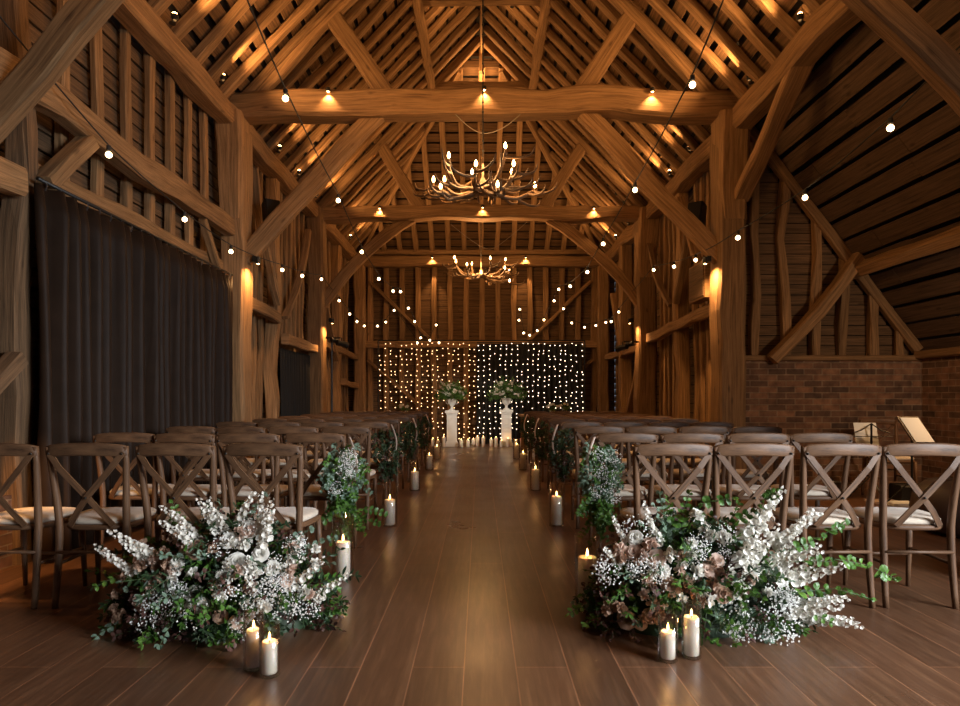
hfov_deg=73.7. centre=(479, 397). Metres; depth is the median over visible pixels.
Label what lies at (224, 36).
ceiling
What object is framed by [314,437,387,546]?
bunch
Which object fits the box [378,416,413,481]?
chair
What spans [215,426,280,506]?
chair
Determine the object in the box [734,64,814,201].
brace
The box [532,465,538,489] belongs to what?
pillar candle
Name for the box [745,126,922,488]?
wall
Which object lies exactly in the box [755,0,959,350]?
ceiling
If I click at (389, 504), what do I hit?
pillar candle
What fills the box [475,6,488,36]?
ceiling
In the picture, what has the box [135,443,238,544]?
chair
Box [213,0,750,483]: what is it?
truss
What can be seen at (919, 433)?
sheet music
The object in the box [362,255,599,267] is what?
tie beam
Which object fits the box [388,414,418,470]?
chair
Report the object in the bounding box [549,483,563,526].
glass
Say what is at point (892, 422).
chair
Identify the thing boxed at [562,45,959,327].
festoon lights
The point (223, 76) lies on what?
uplight
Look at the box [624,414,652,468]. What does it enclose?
chair
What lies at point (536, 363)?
drape
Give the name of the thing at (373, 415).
chair
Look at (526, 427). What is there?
bunch
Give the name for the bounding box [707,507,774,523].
seat cushion
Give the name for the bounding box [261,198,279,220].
loudspeaker
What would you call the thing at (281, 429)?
chair
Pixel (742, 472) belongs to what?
seat cushion
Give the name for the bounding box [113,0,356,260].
plate
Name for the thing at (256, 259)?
wall light
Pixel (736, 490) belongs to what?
seat cushion
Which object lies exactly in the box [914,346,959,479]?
wall
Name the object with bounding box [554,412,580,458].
chair
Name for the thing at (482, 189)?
antler chandelier
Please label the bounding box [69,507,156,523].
seat cushion
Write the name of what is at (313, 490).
seat cushion
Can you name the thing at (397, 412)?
chair
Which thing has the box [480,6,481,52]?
board
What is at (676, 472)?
seat cushion
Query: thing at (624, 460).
seat cushion
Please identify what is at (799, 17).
uplight
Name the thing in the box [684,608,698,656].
pillar candle
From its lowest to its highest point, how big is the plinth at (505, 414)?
0.860 m
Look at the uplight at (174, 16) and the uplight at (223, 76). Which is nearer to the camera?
the uplight at (174, 16)
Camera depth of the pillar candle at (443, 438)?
14.83 m
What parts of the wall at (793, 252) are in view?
sill plate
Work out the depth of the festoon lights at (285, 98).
5.98 m
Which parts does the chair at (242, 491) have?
leg, rail, seat, leg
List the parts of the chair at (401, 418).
rail, leg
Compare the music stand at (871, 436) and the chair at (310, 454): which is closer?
the music stand at (871, 436)
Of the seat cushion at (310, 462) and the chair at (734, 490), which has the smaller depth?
the chair at (734, 490)
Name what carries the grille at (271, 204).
attached to the loudspeaker at (268, 205)
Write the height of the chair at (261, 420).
0.898 m
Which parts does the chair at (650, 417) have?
rail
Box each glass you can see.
[243,608,263,671]
[259,620,279,678]
[332,513,353,580]
[382,482,397,526]
[409,459,419,490]
[530,460,540,490]
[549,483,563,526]
[575,534,599,612]
[658,612,677,663]
[681,600,701,660]
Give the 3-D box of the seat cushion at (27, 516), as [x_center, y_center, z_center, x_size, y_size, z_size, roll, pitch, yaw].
[-2.577,0.669,3.680,0.403,0.040,0.394,0,0,2]
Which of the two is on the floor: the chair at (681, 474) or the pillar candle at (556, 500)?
the chair at (681, 474)
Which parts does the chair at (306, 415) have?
rail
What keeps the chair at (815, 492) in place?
on the floor
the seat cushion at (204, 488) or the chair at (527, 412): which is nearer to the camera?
the seat cushion at (204, 488)
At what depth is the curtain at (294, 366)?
10.76 m
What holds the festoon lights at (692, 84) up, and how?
hanging from the truss at (587, 101)
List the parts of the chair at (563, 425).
leg, leg, rail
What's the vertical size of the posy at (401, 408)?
0.186 m
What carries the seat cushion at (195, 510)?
on the chair at (192, 514)
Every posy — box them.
[397,403,410,411]
[544,403,558,411]
[558,403,570,410]
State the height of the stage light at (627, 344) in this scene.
0.202 m
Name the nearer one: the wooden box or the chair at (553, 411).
the wooden box
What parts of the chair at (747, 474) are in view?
leg, seat, rail, leg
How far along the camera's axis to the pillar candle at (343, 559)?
3.98 m
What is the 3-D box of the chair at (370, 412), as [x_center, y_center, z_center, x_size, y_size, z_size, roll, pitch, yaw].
[-2.044,0.688,11.875,0.439,0.898,0.490,0,0,-3]
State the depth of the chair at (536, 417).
9.60 m
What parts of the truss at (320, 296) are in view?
post, post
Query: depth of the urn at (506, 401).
14.99 m
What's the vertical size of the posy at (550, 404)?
0.189 m
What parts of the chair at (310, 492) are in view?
leg, leg, seat, rail, leg, leg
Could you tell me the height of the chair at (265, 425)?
0.898 m
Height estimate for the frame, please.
2.541 m
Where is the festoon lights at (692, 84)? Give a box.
[518,0,723,335]
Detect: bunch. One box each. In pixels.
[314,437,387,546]
[371,424,406,484]
[399,418,420,464]
[417,414,432,449]
[519,414,538,450]
[529,418,554,462]
[542,424,574,481]
[575,437,624,545]
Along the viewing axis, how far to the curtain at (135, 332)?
5.26 m
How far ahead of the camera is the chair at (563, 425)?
6.54 m
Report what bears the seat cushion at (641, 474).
on the chair at (644, 474)
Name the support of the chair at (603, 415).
on the floor
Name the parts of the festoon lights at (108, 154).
bulb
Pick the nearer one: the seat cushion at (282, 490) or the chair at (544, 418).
the seat cushion at (282, 490)
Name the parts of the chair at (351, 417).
rail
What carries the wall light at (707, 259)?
attached to the truss at (587, 101)
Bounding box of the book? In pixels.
[887,501,909,506]
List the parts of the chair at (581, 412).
rail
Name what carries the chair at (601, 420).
on the floor
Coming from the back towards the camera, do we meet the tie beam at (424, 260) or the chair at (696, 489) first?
the tie beam at (424, 260)
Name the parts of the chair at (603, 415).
rail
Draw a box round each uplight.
[169,12,178,25]
[219,73,225,84]
[276,145,281,152]
[667,169,672,176]
[746,75,753,84]
[796,12,804,25]
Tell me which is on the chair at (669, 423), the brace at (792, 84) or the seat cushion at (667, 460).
the seat cushion at (667, 460)
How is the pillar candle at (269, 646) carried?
in the glass at (278, 625)
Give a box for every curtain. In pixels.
[34,176,232,560]
[280,348,309,458]
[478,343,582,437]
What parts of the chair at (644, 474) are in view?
leg, seat, rail, leg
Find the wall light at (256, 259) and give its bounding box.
[252,256,260,264]
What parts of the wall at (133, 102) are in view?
rail, rail, rail, rail, post, rail, post, rail, rail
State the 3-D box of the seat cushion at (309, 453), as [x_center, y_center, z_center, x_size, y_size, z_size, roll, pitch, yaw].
[-2.041,0.669,7.782,0.403,0.040,0.394,0,0,0]
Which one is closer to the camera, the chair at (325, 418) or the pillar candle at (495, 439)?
the chair at (325, 418)
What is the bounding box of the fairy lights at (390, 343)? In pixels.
[379,343,475,437]
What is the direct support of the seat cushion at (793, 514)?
on the chair at (831, 515)
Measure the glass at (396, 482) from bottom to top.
0.378 m
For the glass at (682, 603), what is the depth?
2.79 m
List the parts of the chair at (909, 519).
leg, leg, seat, leg, rail, leg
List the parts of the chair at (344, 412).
rail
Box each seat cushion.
[0,507,75,523]
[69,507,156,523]
[109,484,174,494]
[156,507,238,523]
[178,469,225,476]
[181,484,227,495]
[233,469,270,477]
[234,484,287,495]
[243,458,267,464]
[254,507,317,523]
[266,459,296,464]
[284,469,322,477]
[304,484,352,495]
[307,451,328,455]
[308,459,330,464]
[339,469,375,476]
[363,458,390,464]
[593,484,647,495]
[604,458,632,464]
[620,507,694,523]
[625,469,667,476]
[646,458,676,464]
[654,484,710,495]
[673,469,711,476]
[683,458,700,464]
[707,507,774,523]
[719,484,775,495]
[720,469,769,477]
[771,484,830,495]
[773,507,858,523]
[853,507,940,523]
[868,456,913,459]
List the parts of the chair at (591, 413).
rail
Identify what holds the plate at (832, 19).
on the truss at (587, 101)
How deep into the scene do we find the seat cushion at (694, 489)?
4.59 m
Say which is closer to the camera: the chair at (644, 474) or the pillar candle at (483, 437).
the chair at (644, 474)
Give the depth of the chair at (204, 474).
5.50 m
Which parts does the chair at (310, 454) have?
rail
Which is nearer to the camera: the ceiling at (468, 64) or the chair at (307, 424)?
the chair at (307, 424)
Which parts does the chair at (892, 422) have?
leg, rail, seat, leg, leg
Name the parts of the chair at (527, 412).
rail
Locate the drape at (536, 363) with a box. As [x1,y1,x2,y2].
[477,342,582,443]
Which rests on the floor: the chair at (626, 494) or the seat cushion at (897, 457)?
the chair at (626, 494)
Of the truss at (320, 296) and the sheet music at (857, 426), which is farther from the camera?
the truss at (320, 296)
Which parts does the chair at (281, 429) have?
leg, leg, rail, seat, leg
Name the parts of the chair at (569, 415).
rail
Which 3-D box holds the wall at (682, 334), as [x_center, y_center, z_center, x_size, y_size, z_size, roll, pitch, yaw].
[3.249,-1.187,12.199,0.473,4.644,8.002,0,0,0]
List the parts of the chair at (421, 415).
rail, leg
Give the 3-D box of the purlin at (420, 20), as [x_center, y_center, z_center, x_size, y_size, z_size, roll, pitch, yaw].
[-0.894,-5.721,4.500,0.202,0.193,15.000,0,0,0]
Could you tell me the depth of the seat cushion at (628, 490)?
4.53 m
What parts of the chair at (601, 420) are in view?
rail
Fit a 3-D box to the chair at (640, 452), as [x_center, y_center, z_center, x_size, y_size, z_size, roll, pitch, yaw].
[1.030,0.688,3.641,0.439,0.898,0.490,0,0,-2]
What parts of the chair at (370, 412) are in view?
rail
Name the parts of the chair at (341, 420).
rail, leg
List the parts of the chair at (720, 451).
leg, seat, rail, leg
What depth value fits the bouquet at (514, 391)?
14.90 m
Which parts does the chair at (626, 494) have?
leg, leg, rail, seat, leg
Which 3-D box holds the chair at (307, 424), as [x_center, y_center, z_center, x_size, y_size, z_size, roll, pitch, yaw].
[-1.613,0.688,6.725,0.439,0.898,0.490,0,0,-2]
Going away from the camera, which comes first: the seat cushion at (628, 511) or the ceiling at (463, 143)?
the seat cushion at (628, 511)
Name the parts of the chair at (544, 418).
leg, rail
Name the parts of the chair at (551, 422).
leg, leg, rail, leg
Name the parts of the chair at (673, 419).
rail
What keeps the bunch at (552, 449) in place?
attached to the chair at (563, 425)
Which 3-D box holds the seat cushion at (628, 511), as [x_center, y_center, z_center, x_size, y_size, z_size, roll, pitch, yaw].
[1.028,0.669,3.680,0.403,0.040,0.394,0,0,-2]
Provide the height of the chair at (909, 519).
0.898 m
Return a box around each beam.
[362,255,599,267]
[412,0,540,6]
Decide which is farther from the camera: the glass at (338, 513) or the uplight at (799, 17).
the uplight at (799, 17)
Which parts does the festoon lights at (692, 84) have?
bulb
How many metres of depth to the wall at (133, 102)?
5.76 m
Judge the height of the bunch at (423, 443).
0.594 m
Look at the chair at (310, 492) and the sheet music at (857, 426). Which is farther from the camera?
the sheet music at (857, 426)
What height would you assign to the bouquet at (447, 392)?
0.576 m
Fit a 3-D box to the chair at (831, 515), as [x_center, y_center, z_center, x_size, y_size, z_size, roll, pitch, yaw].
[1.934,0.688,3.641,0.439,0.898,0.490,0,0,-1]
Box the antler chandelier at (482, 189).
[412,0,556,206]
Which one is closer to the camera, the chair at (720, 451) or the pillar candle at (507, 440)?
the chair at (720, 451)
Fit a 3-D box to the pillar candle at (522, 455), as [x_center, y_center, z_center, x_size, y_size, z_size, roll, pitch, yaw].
[0.680,0.973,10.100,0.096,0.295,0.096,0,0,0]
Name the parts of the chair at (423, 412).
rail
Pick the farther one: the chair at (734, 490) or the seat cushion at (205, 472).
the seat cushion at (205, 472)
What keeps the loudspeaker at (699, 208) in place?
attached to the truss at (587, 101)
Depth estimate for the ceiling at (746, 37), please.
9.17 m
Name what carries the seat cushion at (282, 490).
on the chair at (242, 491)
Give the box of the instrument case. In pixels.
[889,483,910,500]
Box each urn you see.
[446,399,457,410]
[500,398,512,409]
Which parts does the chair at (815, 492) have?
leg, seat, leg, rail, leg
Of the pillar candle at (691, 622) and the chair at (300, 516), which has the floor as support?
the chair at (300, 516)
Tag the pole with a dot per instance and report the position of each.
(331, 342)
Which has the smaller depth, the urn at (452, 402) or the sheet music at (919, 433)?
the sheet music at (919, 433)
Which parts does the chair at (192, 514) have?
leg, rail, seat, leg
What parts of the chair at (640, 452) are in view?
leg, leg, seat, rail, leg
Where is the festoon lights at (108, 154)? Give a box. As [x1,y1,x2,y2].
[0,16,424,350]
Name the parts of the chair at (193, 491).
leg, rail, seat, leg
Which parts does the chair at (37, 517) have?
rail, leg, seat, leg, leg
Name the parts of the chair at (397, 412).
rail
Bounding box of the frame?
[378,340,584,411]
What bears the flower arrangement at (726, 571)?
on the floor
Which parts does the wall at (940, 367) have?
wall plate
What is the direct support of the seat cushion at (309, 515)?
on the chair at (300, 516)
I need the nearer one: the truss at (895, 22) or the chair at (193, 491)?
the truss at (895, 22)
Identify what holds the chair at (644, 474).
on the floor
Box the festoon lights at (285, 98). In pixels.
[247,0,439,343]
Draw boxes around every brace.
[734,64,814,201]
[767,252,864,363]
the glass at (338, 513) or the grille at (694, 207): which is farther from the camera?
the grille at (694, 207)
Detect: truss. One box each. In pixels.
[0,0,959,143]
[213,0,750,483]
[305,35,659,432]
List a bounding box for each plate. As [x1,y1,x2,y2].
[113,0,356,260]
[605,0,860,261]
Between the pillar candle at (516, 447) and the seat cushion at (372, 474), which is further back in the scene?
the pillar candle at (516, 447)
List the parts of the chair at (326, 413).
rail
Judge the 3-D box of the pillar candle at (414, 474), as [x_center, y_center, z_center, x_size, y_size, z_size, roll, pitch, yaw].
[-0.800,0.988,7.850,0.096,0.265,0.096,0,0,0]
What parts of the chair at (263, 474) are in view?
rail, seat, leg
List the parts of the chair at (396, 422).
rail, leg, leg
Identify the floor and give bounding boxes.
[0,443,959,705]
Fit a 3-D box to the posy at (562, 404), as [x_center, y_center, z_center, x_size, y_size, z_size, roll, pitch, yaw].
[1.775,0.186,13.527,0.281,0.181,0.266,0,0,6]
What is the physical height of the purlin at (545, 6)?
0.202 m
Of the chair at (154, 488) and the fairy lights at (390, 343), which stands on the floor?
the chair at (154, 488)
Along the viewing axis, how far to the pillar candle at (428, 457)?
10.06 m
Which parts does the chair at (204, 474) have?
leg, rail, seat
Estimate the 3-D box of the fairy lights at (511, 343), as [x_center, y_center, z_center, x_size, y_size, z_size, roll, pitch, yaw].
[1.211,-0.157,15.335,2.541,2.340,0.048,0,0,0]
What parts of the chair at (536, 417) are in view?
leg, rail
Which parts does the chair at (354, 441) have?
rail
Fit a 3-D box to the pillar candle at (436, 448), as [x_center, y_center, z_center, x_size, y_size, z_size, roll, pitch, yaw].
[-0.800,0.988,11.900,0.096,0.265,0.096,0,0,0]
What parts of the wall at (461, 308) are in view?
corner post, rail, rail, corner post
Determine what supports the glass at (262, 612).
on the floor
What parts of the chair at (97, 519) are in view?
leg, rail, leg, seat, leg, leg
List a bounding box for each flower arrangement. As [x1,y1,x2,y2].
[85,491,361,651]
[565,486,901,652]
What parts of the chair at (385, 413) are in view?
rail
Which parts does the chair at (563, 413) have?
rail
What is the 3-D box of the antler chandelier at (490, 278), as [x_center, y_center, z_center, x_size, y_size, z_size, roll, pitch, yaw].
[0.071,-4.441,12.786,1.595,4.419,1.478,0,0,0]
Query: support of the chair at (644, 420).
on the floor
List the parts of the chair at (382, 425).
leg, rail, leg, leg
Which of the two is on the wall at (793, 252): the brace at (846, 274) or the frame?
the brace at (846, 274)
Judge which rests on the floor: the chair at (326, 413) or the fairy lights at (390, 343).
the chair at (326, 413)
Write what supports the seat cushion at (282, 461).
on the chair at (265, 425)
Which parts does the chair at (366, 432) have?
leg, rail, leg, leg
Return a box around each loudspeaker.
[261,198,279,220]
[688,201,706,224]
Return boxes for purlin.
[413,0,435,88]
[528,0,550,89]
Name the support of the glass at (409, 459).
on the floor
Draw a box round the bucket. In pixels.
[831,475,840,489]
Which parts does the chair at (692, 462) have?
leg, rail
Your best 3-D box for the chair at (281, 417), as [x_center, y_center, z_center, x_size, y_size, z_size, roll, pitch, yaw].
[-2.490,0.688,8.780,0.439,0.898,0.490,0,0,1]
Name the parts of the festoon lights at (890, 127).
bulb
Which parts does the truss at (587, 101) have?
post, post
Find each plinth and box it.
[445,410,458,446]
[500,410,512,446]
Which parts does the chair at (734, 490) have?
leg, seat, rail, leg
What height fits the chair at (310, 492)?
0.898 m
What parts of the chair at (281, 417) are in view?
leg, rail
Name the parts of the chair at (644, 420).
rail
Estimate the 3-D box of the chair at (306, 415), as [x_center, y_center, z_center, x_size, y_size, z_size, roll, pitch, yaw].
[-2.483,0.688,9.832,0.439,0.898,0.490,0,0,0]
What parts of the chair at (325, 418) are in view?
rail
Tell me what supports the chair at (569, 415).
on the floor
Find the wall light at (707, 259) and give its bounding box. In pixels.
[702,256,710,264]
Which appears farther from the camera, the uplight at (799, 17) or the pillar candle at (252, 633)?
the uplight at (799, 17)
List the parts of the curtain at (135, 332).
rail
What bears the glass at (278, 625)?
on the floor
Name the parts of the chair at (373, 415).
rail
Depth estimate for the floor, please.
2.98 m
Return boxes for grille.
[266,199,279,214]
[688,201,700,218]
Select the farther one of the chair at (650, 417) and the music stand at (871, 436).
the chair at (650, 417)
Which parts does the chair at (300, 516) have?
leg, rail, seat, leg, leg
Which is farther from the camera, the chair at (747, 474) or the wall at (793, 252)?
the wall at (793, 252)
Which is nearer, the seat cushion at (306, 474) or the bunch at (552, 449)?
the seat cushion at (306, 474)
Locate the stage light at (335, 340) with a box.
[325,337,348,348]
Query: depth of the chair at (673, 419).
7.52 m
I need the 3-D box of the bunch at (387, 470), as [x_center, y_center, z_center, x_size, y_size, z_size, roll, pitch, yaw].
[-0.927,0.567,6.439,0.364,0.604,0.233,0,0,2]
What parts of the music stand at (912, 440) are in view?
leg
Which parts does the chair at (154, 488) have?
leg, rail, leg, seat, leg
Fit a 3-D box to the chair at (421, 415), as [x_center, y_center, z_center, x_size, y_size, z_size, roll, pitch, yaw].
[-1.141,0.688,10.842,0.439,0.898,0.490,0,0,2]
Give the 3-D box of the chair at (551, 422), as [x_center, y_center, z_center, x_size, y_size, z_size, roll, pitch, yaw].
[1.032,0.688,7.773,0.439,0.898,0.490,0,0,2]
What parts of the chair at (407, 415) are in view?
rail, leg, leg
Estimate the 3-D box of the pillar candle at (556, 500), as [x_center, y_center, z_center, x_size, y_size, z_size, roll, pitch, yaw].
[0.680,0.973,5.680,0.096,0.295,0.096,0,0,0]
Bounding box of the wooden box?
[689,261,710,303]
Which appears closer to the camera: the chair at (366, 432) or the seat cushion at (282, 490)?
the seat cushion at (282, 490)
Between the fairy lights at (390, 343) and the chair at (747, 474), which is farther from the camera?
the fairy lights at (390, 343)
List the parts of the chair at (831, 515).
leg, seat, leg, rail, leg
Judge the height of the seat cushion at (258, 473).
0.040 m
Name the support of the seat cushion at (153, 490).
on the chair at (154, 488)
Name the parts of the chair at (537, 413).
leg, rail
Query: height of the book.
0.030 m
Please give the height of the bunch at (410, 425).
0.623 m
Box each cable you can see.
[451,222,526,248]
[455,114,520,133]
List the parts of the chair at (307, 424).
leg, rail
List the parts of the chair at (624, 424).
rail, leg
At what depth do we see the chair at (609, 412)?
11.65 m
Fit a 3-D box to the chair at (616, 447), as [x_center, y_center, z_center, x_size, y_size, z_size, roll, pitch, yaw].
[1.939,0.688,8.773,0.439,0.898,0.490,0,0,-1]
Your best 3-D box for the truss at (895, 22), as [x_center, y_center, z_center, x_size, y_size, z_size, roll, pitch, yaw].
[0.010,-2.820,3.960,7.003,7.910,0.478,0,0,0]
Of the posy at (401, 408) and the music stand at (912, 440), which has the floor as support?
the music stand at (912, 440)
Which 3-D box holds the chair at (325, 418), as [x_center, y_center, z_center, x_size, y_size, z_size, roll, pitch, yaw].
[-2.047,0.688,8.812,0.439,0.898,0.490,0,0,-3]
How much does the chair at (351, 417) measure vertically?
0.898 m
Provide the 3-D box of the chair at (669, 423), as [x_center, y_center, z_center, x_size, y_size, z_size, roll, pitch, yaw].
[1.931,0.688,6.740,0.439,0.898,0.490,0,0,-3]
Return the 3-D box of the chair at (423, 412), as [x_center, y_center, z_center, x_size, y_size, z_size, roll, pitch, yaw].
[-1.155,0.688,11.911,0.439,0.898,0.490,0,0,-2]
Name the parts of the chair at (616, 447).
rail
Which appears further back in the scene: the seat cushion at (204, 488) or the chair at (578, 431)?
the chair at (578, 431)
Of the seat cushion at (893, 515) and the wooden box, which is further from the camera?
the wooden box
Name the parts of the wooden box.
panel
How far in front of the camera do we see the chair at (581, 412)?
11.62 m
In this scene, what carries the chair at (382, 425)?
on the floor
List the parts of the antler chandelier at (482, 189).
antler arm, antler arm, antler arm, antler arm, chain, antler arm, antler arm, antler arm, antler arm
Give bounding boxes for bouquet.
[434,380,467,403]
[486,375,527,402]
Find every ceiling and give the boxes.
[146,0,479,250]
[356,56,604,255]
[462,47,501,72]
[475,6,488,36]
[484,0,825,252]
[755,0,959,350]
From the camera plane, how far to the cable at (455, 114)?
7.76 m
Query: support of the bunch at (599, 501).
attached to the chair at (626, 494)
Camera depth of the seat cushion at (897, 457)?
7.07 m
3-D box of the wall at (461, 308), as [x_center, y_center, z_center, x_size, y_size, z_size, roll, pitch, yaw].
[0.000,-1.254,15.976,6.800,4.878,0.478,0,0,0]
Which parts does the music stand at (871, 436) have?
leg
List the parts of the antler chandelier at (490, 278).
antler arm, antler arm, antler arm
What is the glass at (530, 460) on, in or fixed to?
on the floor
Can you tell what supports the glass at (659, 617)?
on the floor
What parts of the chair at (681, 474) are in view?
leg, seat, rail, leg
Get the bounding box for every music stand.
[846,423,891,498]
[887,416,934,501]
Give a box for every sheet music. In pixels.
[853,423,878,444]
[900,417,933,441]
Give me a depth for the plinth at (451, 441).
14.94 m
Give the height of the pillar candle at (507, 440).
0.226 m
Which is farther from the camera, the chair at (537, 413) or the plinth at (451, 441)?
the plinth at (451, 441)
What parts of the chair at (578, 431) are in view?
leg, leg, rail, leg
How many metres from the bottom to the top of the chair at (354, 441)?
0.898 m
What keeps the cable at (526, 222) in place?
hanging from the truss at (320, 296)
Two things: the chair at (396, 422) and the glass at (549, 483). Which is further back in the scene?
the chair at (396, 422)
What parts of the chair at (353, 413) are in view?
rail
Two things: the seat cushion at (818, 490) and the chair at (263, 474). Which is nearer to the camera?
the seat cushion at (818, 490)
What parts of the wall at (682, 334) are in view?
rail, post, rail, post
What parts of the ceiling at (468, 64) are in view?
gablet post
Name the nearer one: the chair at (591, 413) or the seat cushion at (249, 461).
the seat cushion at (249, 461)
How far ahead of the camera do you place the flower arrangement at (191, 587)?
3.00 m
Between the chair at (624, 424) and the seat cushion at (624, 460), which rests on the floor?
the chair at (624, 424)
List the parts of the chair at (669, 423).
rail, leg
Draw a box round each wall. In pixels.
[0,0,358,569]
[348,249,614,443]
[604,170,710,468]
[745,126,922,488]
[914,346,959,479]
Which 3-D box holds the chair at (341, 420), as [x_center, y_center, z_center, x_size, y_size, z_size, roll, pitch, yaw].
[-1.594,0.688,7.748,0.439,0.898,0.490,0,0,1]
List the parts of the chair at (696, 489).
leg, seat, rail, leg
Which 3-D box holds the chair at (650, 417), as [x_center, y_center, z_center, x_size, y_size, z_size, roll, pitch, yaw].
[2.368,0.688,8.763,0.439,0.898,0.490,0,0,1]
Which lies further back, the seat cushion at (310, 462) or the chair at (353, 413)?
the chair at (353, 413)
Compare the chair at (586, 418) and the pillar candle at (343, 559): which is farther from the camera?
the chair at (586, 418)
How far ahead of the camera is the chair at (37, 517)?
3.46 m
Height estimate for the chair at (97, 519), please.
0.898 m
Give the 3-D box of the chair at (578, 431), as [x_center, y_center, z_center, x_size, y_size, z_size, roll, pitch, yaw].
[1.037,0.688,5.728,0.439,0.898,0.490,0,0,2]
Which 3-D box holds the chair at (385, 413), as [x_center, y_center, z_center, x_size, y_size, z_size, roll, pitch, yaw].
[-1.602,0.688,10.865,0.439,0.898,0.490,0,0,-2]
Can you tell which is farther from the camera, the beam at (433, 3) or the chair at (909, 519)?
the beam at (433, 3)
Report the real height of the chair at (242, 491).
0.898 m
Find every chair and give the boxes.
[0,443,87,608]
[45,443,161,608]
[93,432,179,559]
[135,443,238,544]
[153,433,237,539]
[166,426,227,509]
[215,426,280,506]
[216,421,270,506]
[216,433,288,534]
[223,443,321,586]
[252,418,296,487]
[258,422,303,484]
[267,426,322,529]
[278,416,313,482]
[283,433,356,546]
[288,418,328,482]
[300,414,327,467]
[301,422,347,506]
[312,416,344,458]
[318,412,343,432]
[320,426,376,529]
[326,418,365,493]
[328,414,356,444]
[335,411,351,434]
[344,416,380,476]
[345,412,369,439]
[346,421,390,499]
[358,411,379,458]
[360,414,387,443]
[363,418,403,493]
[372,412,396,461]
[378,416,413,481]
[382,411,405,456]
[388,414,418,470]
[398,412,425,465]
[405,411,429,458]
[524,411,547,459]
[528,412,554,465]
[534,414,563,468]
[539,416,572,481]
[547,418,584,493]
[549,411,568,434]
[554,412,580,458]
[555,421,601,508]
[564,414,593,470]
[571,416,606,471]
[571,426,624,528]
[573,411,593,435]
[583,412,608,439]
[586,418,624,457]
[589,433,657,560]
[593,414,622,452]
[601,411,618,413]
[604,421,645,506]
[609,416,640,450]
[610,412,634,415]
[617,443,712,585]
[621,426,676,528]
[623,418,661,482]
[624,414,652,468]
[641,416,672,471]
[643,421,690,502]
[653,433,723,506]
[654,418,698,482]
[673,426,729,506]
[683,422,733,507]
[707,443,794,587]
[710,433,789,540]
[720,426,781,529]
[766,432,852,555]
[767,443,881,608]
[843,443,959,608]
[858,418,917,494]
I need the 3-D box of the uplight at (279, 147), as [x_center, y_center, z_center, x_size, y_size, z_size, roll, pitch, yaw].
[-2.917,-3.622,9.300,0.086,0.113,0.072,0,0,0]
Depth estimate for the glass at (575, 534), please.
3.41 m
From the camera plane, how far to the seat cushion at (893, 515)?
3.55 m
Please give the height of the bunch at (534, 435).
0.591 m
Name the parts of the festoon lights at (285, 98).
bulb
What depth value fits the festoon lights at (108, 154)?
5.95 m
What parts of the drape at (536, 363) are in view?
curtain rail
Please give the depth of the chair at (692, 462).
6.51 m
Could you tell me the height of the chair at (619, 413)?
0.898 m
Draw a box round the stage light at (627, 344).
[615,341,638,352]
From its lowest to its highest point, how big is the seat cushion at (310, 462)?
0.040 m
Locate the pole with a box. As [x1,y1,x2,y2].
[331,342,332,411]
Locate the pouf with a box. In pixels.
[909,477,959,537]
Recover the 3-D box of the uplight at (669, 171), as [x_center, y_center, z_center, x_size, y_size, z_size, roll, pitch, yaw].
[3.057,-3.622,10.300,0.086,0.113,0.072,0,0,0]
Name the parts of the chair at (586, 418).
rail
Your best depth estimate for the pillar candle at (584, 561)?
3.39 m
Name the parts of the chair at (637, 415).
rail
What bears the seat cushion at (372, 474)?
on the chair at (366, 432)
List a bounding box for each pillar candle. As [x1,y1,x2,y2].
[246,620,258,667]
[262,632,276,674]
[336,535,349,577]
[384,495,394,524]
[411,469,418,489]
[426,453,431,468]
[434,446,439,457]
[442,437,445,446]
[482,436,484,446]
[494,438,497,446]
[506,439,509,446]
[514,443,518,457]
[520,453,525,468]
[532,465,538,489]
[551,491,561,524]
[578,549,596,609]
[660,624,674,659]
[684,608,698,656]
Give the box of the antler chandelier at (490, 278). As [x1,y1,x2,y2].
[442,124,524,285]
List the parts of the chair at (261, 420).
rail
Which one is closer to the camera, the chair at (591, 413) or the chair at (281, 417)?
the chair at (281, 417)
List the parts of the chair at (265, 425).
rail, seat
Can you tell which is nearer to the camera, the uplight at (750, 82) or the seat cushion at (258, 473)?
the seat cushion at (258, 473)
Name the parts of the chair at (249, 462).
rail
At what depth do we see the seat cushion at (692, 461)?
6.61 m
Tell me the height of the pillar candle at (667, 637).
0.150 m
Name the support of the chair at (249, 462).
on the floor

